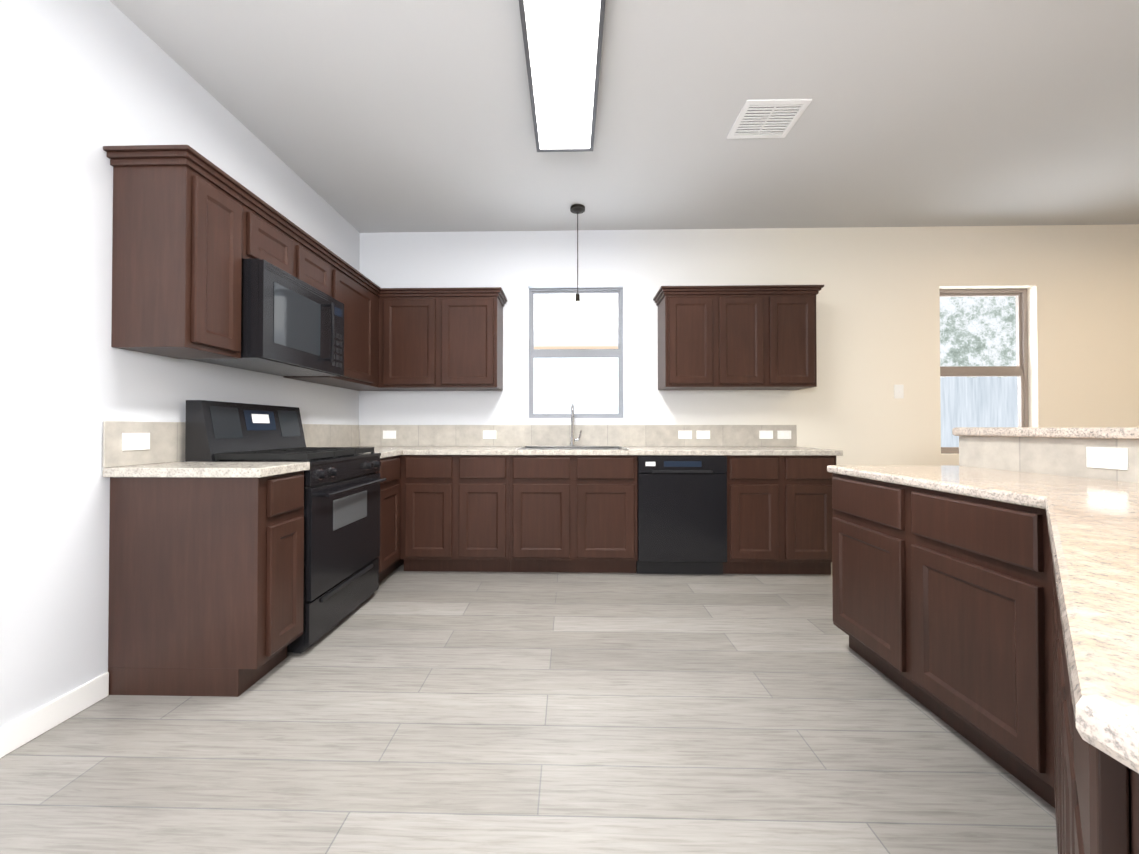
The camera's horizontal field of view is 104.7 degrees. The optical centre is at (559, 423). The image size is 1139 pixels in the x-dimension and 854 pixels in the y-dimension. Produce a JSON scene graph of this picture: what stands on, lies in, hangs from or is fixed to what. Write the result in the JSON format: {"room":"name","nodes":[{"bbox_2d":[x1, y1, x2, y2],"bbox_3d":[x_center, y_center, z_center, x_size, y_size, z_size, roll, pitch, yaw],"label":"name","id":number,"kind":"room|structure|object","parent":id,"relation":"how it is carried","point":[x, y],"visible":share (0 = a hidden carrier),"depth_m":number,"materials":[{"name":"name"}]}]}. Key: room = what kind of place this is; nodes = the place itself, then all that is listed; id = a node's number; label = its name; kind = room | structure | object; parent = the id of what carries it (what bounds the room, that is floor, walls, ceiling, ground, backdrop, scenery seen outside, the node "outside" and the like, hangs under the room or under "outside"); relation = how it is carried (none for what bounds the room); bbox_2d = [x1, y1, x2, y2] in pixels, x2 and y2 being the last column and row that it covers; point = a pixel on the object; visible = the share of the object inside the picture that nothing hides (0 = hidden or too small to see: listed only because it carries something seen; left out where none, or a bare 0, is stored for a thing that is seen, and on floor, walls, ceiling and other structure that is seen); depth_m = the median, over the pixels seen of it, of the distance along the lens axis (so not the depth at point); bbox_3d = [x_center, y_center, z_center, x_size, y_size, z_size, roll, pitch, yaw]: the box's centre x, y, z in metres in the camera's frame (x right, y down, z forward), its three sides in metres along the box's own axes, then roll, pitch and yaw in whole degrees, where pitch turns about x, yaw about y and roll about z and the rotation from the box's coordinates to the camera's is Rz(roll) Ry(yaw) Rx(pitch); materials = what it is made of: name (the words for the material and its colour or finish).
{"room":"kitchen","nodes":[
{"label":"kitchen","id":0,"kind":"room"},
{"bbox_2d":[0,0,359,727],"bbox_3d":[-1.960,-0.328,0.031,0.200,2.800,7.688,0,-1,1],"label":"wall","id":1,"kind":"structure","parent":0,"point":[82,82],"depth_m":1.65,"materials":[{"name":"paint"}]},
{"bbox_2d":[0,672,108,757],"bbox_3d":[-1.876,1.015,-0.933,0.012,0.094,5.390,0,-1,1],"label":"baseboard","id":2,"kind":"structure","parent":1,"relation":"attached to","point":[24,729],"depth_m":1.56,"materials":[{"name":"white wood"}]},
{"bbox_2d":[107,153,249,358],"bbox_3d":[-1.650,-0.688,1.930,0.325,0.760,0.303,0,-1,1],"label":"upper cabinet","id":3,"kind":"object","parent":1,"relation":"attached to","point":[181,235],"depth_m":1.78,"materials":[{"name":"brown wood"}]},
{"bbox_2d":[250,197,301,279],"bbox_3d":[-1.641,-0.924,2.276,0.325,0.280,0.382,0,-1,1],"label":"upper cabinet","id":4,"kind":"object","parent":1,"relation":"attached to","point":[279,244],"depth_m":2.29,"materials":[{"name":"brown wood"}]},
{"bbox_2d":[188,259,343,376],"bbox_3d":[-1.566,-0.543,2.461,0.457,0.471,0.754,0,-1,1],"label":"microwave","id":5,"kind":"object","parent":4,"relation":"attached to","point":[292,326],"visible":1,"depth_m":2.28,"materials":[{"name":"black metal"}]},
{"bbox_2d":[302,233,337,299],"bbox_3d":[-1.632,-0.921,2.657,0.325,0.280,0.381,0,-1,1],"label":"upper cabinet","id":6,"kind":"object","parent":1,"relation":"attached to","point":[319,270],"depth_m":2.69,"materials":[{"name":"brown wood"}]},
{"bbox_2d":[283,261,377,388],"bbox_3d":[-1.620,-0.676,3.141,0.325,0.760,0.589,0,-1,1],"label":"upper cabinet","id":7,"kind":"object","parent":1,"relation":"attached to","point":[359,298],"depth_m":3.20,"materials":[{"name":"brown wood"}]},
{"bbox_2d":[0,562,1057,853],"bbox_3d":[2.326,1.122,-0.007,8.770,0.100,7.848,0,-1,1],"label":"floor","id":8,"kind":"structure","parent":0,"point":[400,710],"depth_m":1.48,"materials":[{"name":"grey tile"}]},
{"bbox_2d":[108,469,309,696],"bbox_3d":[-1.497,0.653,1.913,0.630,0.877,0.303,0,-1,1],"label":"base cabinet","id":9,"kind":"object","parent":8,"relation":"on","point":[206,579],"depth_m":1.76,"materials":[{"name":"brown wood"}]},
{"bbox_2d":[102,461,309,476],"bbox_3d":[-1.493,0.196,1.902,0.640,0.038,0.332,0,-1,1],"label":"countertop","id":10,"kind":"structure","parent":9,"relation":"on","point":[160,468],"depth_m":1.74,"materials":[{"name":"beige stone"}]},
{"bbox_2d":[185,400,386,653],"bbox_3d":[-1.430,0.494,2.447,0.668,1.205,0.758,0,-1,1],"label":"range","id":11,"kind":"object","parent":8,"relation":"on","point":[341,527],"visible":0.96,"depth_m":2.29,"materials":[{"name":"black metal"}]},
{"bbox_2d":[376,453,401,582],"bbox_3d":[-1.471,0.665,3.007,0.630,0.877,0.356,0,-1,1],"label":"base cabinet","id":12,"kind":"object","parent":8,"relation":"on","point":[390,558],"depth_m":3.04,"materials":[{"name":"brown wood"}]},
{"bbox_2d":[402,453,457,570],"bbox_3d":[-0.957,0.670,3.520,0.411,0.877,0.642,0,-1,1],"label":"base cabinet","id":13,"kind":"object","parent":8,"relation":"on","point":[429,480],"depth_m":3.21,"materials":[{"name":"brown wood"}]},
{"bbox_2d":[342,445,421,456],"bbox_3d":[-1.458,0.211,3.345,0.640,0.038,1.024,0,-1,1],"label":"countertop","id":14,"kind":"structure","parent":13,"relation":"on","point":[385,450],"depth_m":3.58,"materials":[{"name":"beige stone"}]},
{"bbox_2d":[458,453,521,571],"bbox_3d":[-0.545,0.670,3.510,0.413,0.877,0.642,0,-1,1],"label":"base cabinet","id":15,"kind":"object","parent":8,"relation":"on","point":[489,484],"depth_m":3.19,"materials":[{"name":"brown wood"}]},
{"bbox_2d":[402,445,841,456],"bbox_3d":[0.445,0.212,3.485,3.158,0.038,0.652,0,-1,1],"label":"countertop","id":16,"kind":"structure","parent":15,"relation":"on","point":[635,450],"depth_m":3.21,"materials":[{"name":"beige stone"}]},
{"bbox_2d":[517,446,629,449],"bbox_3d":[0.105,0.287,3.516,0.840,0.199,0.549,0,-1,1],"label":"sink","id":17,"kind":"object","parent":16,"relation":"in","point":[577,447],"visible":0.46,"depth_m":3.69,"materials":[{"name":"silver metal"}]},
{"bbox_2d":[569,402,581,445],"bbox_3d":[0.134,0.006,3.664,0.111,0.366,0.226,0,-1,1],"label":"faucet","id":18,"kind":"object","parent":16,"relation":"on","point":[572,440],"visible":1,"depth_m":3.73,"materials":[{"name":"silver metal"}]},
{"bbox_2d":[678,431,691,438],"bbox_3d":[1.081,0.096,3.783,0.115,0.072,0.008,0,-1,1],"label":"electrical outlet","id":19,"kind":"object","parent":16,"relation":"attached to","point":[684,434],"visible":1,"depth_m":3.78,"materials":[{"name":"white plastic"}]},
{"bbox_2d":[696,431,709,438],"bbox_3d":[1.236,0.096,3.779,0.115,0.072,0.008,0,-1,1],"label":"electrical outlet","id":20,"kind":"object","parent":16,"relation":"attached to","point":[702,434],"visible":1,"depth_m":3.78,"materials":[{"name":"white plastic"}]},
{"bbox_2d":[759,431,772,438],"bbox_3d":[1.771,0.095,3.766,0.115,0.072,0.008,0,-1,1],"label":"electrical outlet","id":21,"kind":"object","parent":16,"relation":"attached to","point":[765,434],"visible":1,"depth_m":3.76,"materials":[{"name":"white plastic"}]},
{"bbox_2d":[777,431,790,438],"bbox_3d":[1.926,0.095,3.762,0.115,0.072,0.008,0,-1,1],"label":"electrical outlet","id":22,"kind":"object","parent":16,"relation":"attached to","point":[783,434],"visible":1,"depth_m":3.76,"materials":[{"name":"white plastic"}]},
{"bbox_2d":[636,455,726,573],"bbox_3d":[0.890,0.671,3.442,0.629,0.872,0.604,0,-1,1],"label":"dishwasher","id":23,"kind":"object","parent":8,"relation":"on","point":[682,513],"visible":0.9,"depth_m":3.15,"materials":[{"name":"black metal"}]},
{"bbox_2d":[723,453,785,573],"bbox_3d":[1.406,0.669,3.463,0.393,0.877,0.642,0,-1,1],"label":"base cabinet","id":24,"kind":"object","parent":8,"relation":"on","point":[756,482],"depth_m":3.15,"materials":[{"name":"brown wood"}]},
{"bbox_2d":[786,453,841,573],"bbox_3d":[1.798,0.669,3.453,0.392,0.877,0.642,0,-1,1],"label":"base cabinet","id":25,"kind":"object","parent":8,"relation":"on","point":[809,511],"depth_m":3.14,"materials":[{"name":"brown wood"}]},
{"bbox_2d":[827,439,1138,853],"bbox_3d":[1.229,0.567,1.181,1.680,1.035,1.961,0,-1,1],"label":"base cabinet","id":26,"kind":"object","parent":8,"relation":"on","point":[986,596],"depth_m":1.31,"materials":[{"name":"brown wood"}]},
{"bbox_2d":[952,427,1138,442],"bbox_3d":[1.633,0.019,0.227,1.345,0.041,3.860,0,-1,1],"label":"countertop","id":27,"kind":"structure","parent":26,"relation":"on","point":[1124,434],"depth_m":1.71,"materials":[{"name":"beige stone"}]},
{"bbox_2d":[1086,447,1127,469],"bbox_3d":[1.935,0.122,1.554,0.008,0.074,0.116,0,-1,1],"label":"outlet","id":28,"kind":"object","parent":26,"relation":"attached to","point":[1107,458],"visible":1,"depth_m":1.55,"materials":[{"name":"white plastic"}]},
{"bbox_2d":[110,0,1138,232],"bbox_3d":[2.326,-1.778,0.023,8.770,0.100,7.848,0,-1,1],"label":"ceiling","id":29,"kind":"structure","parent":0,"point":[370,116],"depth_m":2.38,"materials":[{"name":"grey paint"}]},
{"bbox_2d":[519,0,605,151],"bbox_3d":[0.018,-1.665,2.004,0.335,0.085,1.220,0,-1,1],"label":"fluorescent ceiling light","id":30,"kind":"object","parent":29,"relation":"attached to","point":[562,39],"visible":1,"depth_m":2.01,"materials":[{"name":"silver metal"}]},
{"bbox_2d":[570,204,584,308],"bbox_3d":[0.143,-1.295,3.438,0.116,0.794,0.116,0,-1,1],"label":"pendant light","id":31,"kind":"object","parent":29,"relation":"hanging from","point":[577,209],"visible":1,"depth_m":3.42,"materials":[{"name":"black metal"}]},
{"bbox_2d":[727,99,811,138],"bbox_3d":[1.159,-1.698,2.457,0.340,0.008,0.300,0,-1,1],"label":"ceiling vent","id":32,"kind":"object","parent":29,"relation":"in","point":[769,118],"visible":1,"depth_m":2.44,"materials":[{"name":"white metal"}]},
{"bbox_2d":[359,224,1138,465],"bbox_3d":[2.418,-0.289,3.851,8.770,2.800,0.160,0,-1,1],"label":"wall","id":33,"kind":"structure","parent":0,"point":[877,317],"depth_m":3.78,"materials":[{"name":"paint"}]},
{"bbox_2d":[382,289,445,390],"bbox_3d":[-1.217,-0.670,3.698,0.492,0.760,0.326,0,-1,1],"label":"upper cabinet","id":34,"kind":"object","parent":33,"relation":"attached to","point":[409,316],"depth_m":3.54,"materials":[{"name":"brown wood"}]},
{"bbox_2d":[102,421,796,467],"bbox_3d":[0.107,0.093,2.760,3.798,0.185,2.121,0,-1,1],"label":"backsplash","id":35,"kind":"structure","parent":33,"relation":"attached to","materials":[{"name":"stone"}]},
{"bbox_2d":[122,433,149,450],"bbox_3d":[-1.800,0.076,1.870,0.008,0.072,0.115,0,-1,1],"label":"electrical outlet","id":36,"kind":"object","parent":35,"relation":"attached to","point":[135,441],"visible":1,"depth_m":1.86,"materials":[{"name":"white plastic"}]},
{"bbox_2d":[383,431,395,438],"bbox_3d":[-1.488,0.096,3.845,0.115,0.072,0.008,0,-1,1],"label":"electrical outlet","id":37,"kind":"object","parent":35,"relation":"attached to","point":[389,434],"visible":1,"depth_m":3.84,"materials":[{"name":"white plastic"}]},
{"bbox_2d":[483,431,495,438],"bbox_3d":[-0.608,0.096,3.823,0.115,0.072,0.008,0,-1,1],"label":"electrical outlet","id":38,"kind":"object","parent":35,"relation":"attached to","point":[489,434],"visible":1,"depth_m":3.82,"materials":[{"name":"white plastic"}]},
{"bbox_2d":[438,289,505,390],"bbox_3d":[-0.735,-0.670,3.686,0.473,0.760,0.326,0,-1,1],"label":"upper cabinet","id":39,"kind":"object","parent":33,"relation":"attached to","point":[470,321],"depth_m":3.53,"materials":[{"name":"brown wood"}]},
{"bbox_2d":[529,288,622,417],"bbox_3d":[0.147,-0.628,3.934,0.834,1.158,0.060,0,-1,1],"label":"window","id":40,"kind":"structure","parent":33,"relation":"in","point":[575,353],"depth_m":3.91,"materials":[{"name":"grey plastic"}]},
{"bbox_2d":[655,289,717,389],"bbox_3d":[1.046,-0.670,3.643,0.397,0.760,0.326,0,-1,1],"label":"upper cabinet","id":41,"kind":"object","parent":33,"relation":"attached to","point":[687,318],"depth_m":3.49,"materials":[{"name":"brown wood"}]},
{"bbox_2d":[710,289,769,389],"bbox_3d":[1.443,-0.671,3.633,0.396,0.760,0.326,0,-1,1],"label":"upper cabinet","id":42,"kind":"object","parent":33,"relation":"attached to","point":[743,314],"depth_m":3.48,"materials":[{"name":"brown wood"}]},
{"bbox_2d":[758,289,820,389],"bbox_3d":[1.839,-0.671,3.624,0.397,0.760,0.326,0,-1,1],"label":"upper cabinet","id":43,"kind":"object","parent":33,"relation":"attached to","point":[793,345],"depth_m":3.47,"materials":[{"name":"brown wood"}]},
{"bbox_2d":[894,385,903,397],"bbox_3d":[2.901,-0.275,3.752,0.075,0.118,0.012,0,-1,1],"label":"switch plate","id":44,"kind":"object","parent":33,"relation":"attached to","point":[898,391],"visible":1,"depth_m":3.75,"materials":[{"name":"white plastic"}]},
{"bbox_2d":[939,289,1028,453],"bbox_3d":[3.659,-0.456,3.847,0.808,1.433,0.060,0,-1,1],"label":"window","id":45,"kind":"structure","parent":33,"relation":"in","point":[1019,370],"depth_m":3.83,"materials":[{"name":"brown metal"}]},
{"label":"outside","id":46,"kind":"structure","parent":0,"visible":0},
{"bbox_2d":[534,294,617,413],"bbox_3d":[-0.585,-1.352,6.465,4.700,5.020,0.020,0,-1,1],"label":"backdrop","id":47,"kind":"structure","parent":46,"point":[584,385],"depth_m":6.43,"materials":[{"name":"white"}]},
{"bbox_2d":[940,296,1015,377],"bbox_3d":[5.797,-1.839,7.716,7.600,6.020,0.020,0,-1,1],"label":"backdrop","id":48,"kind":"structure","parent":46,"point":[977,331],"depth_m":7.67,"materials":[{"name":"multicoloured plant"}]},
{"bbox_2d":[940,376,1017,446],"bbox_3d":[5.366,0.214,6.605,6.590,1.890,0.020,0,-1,1],"label":"fence","id":49,"kind":"object","parent":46,"point":[980,402],"visible":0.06,"depth_m":6.58,"materials":[{"name":"white wood"}]}
]}

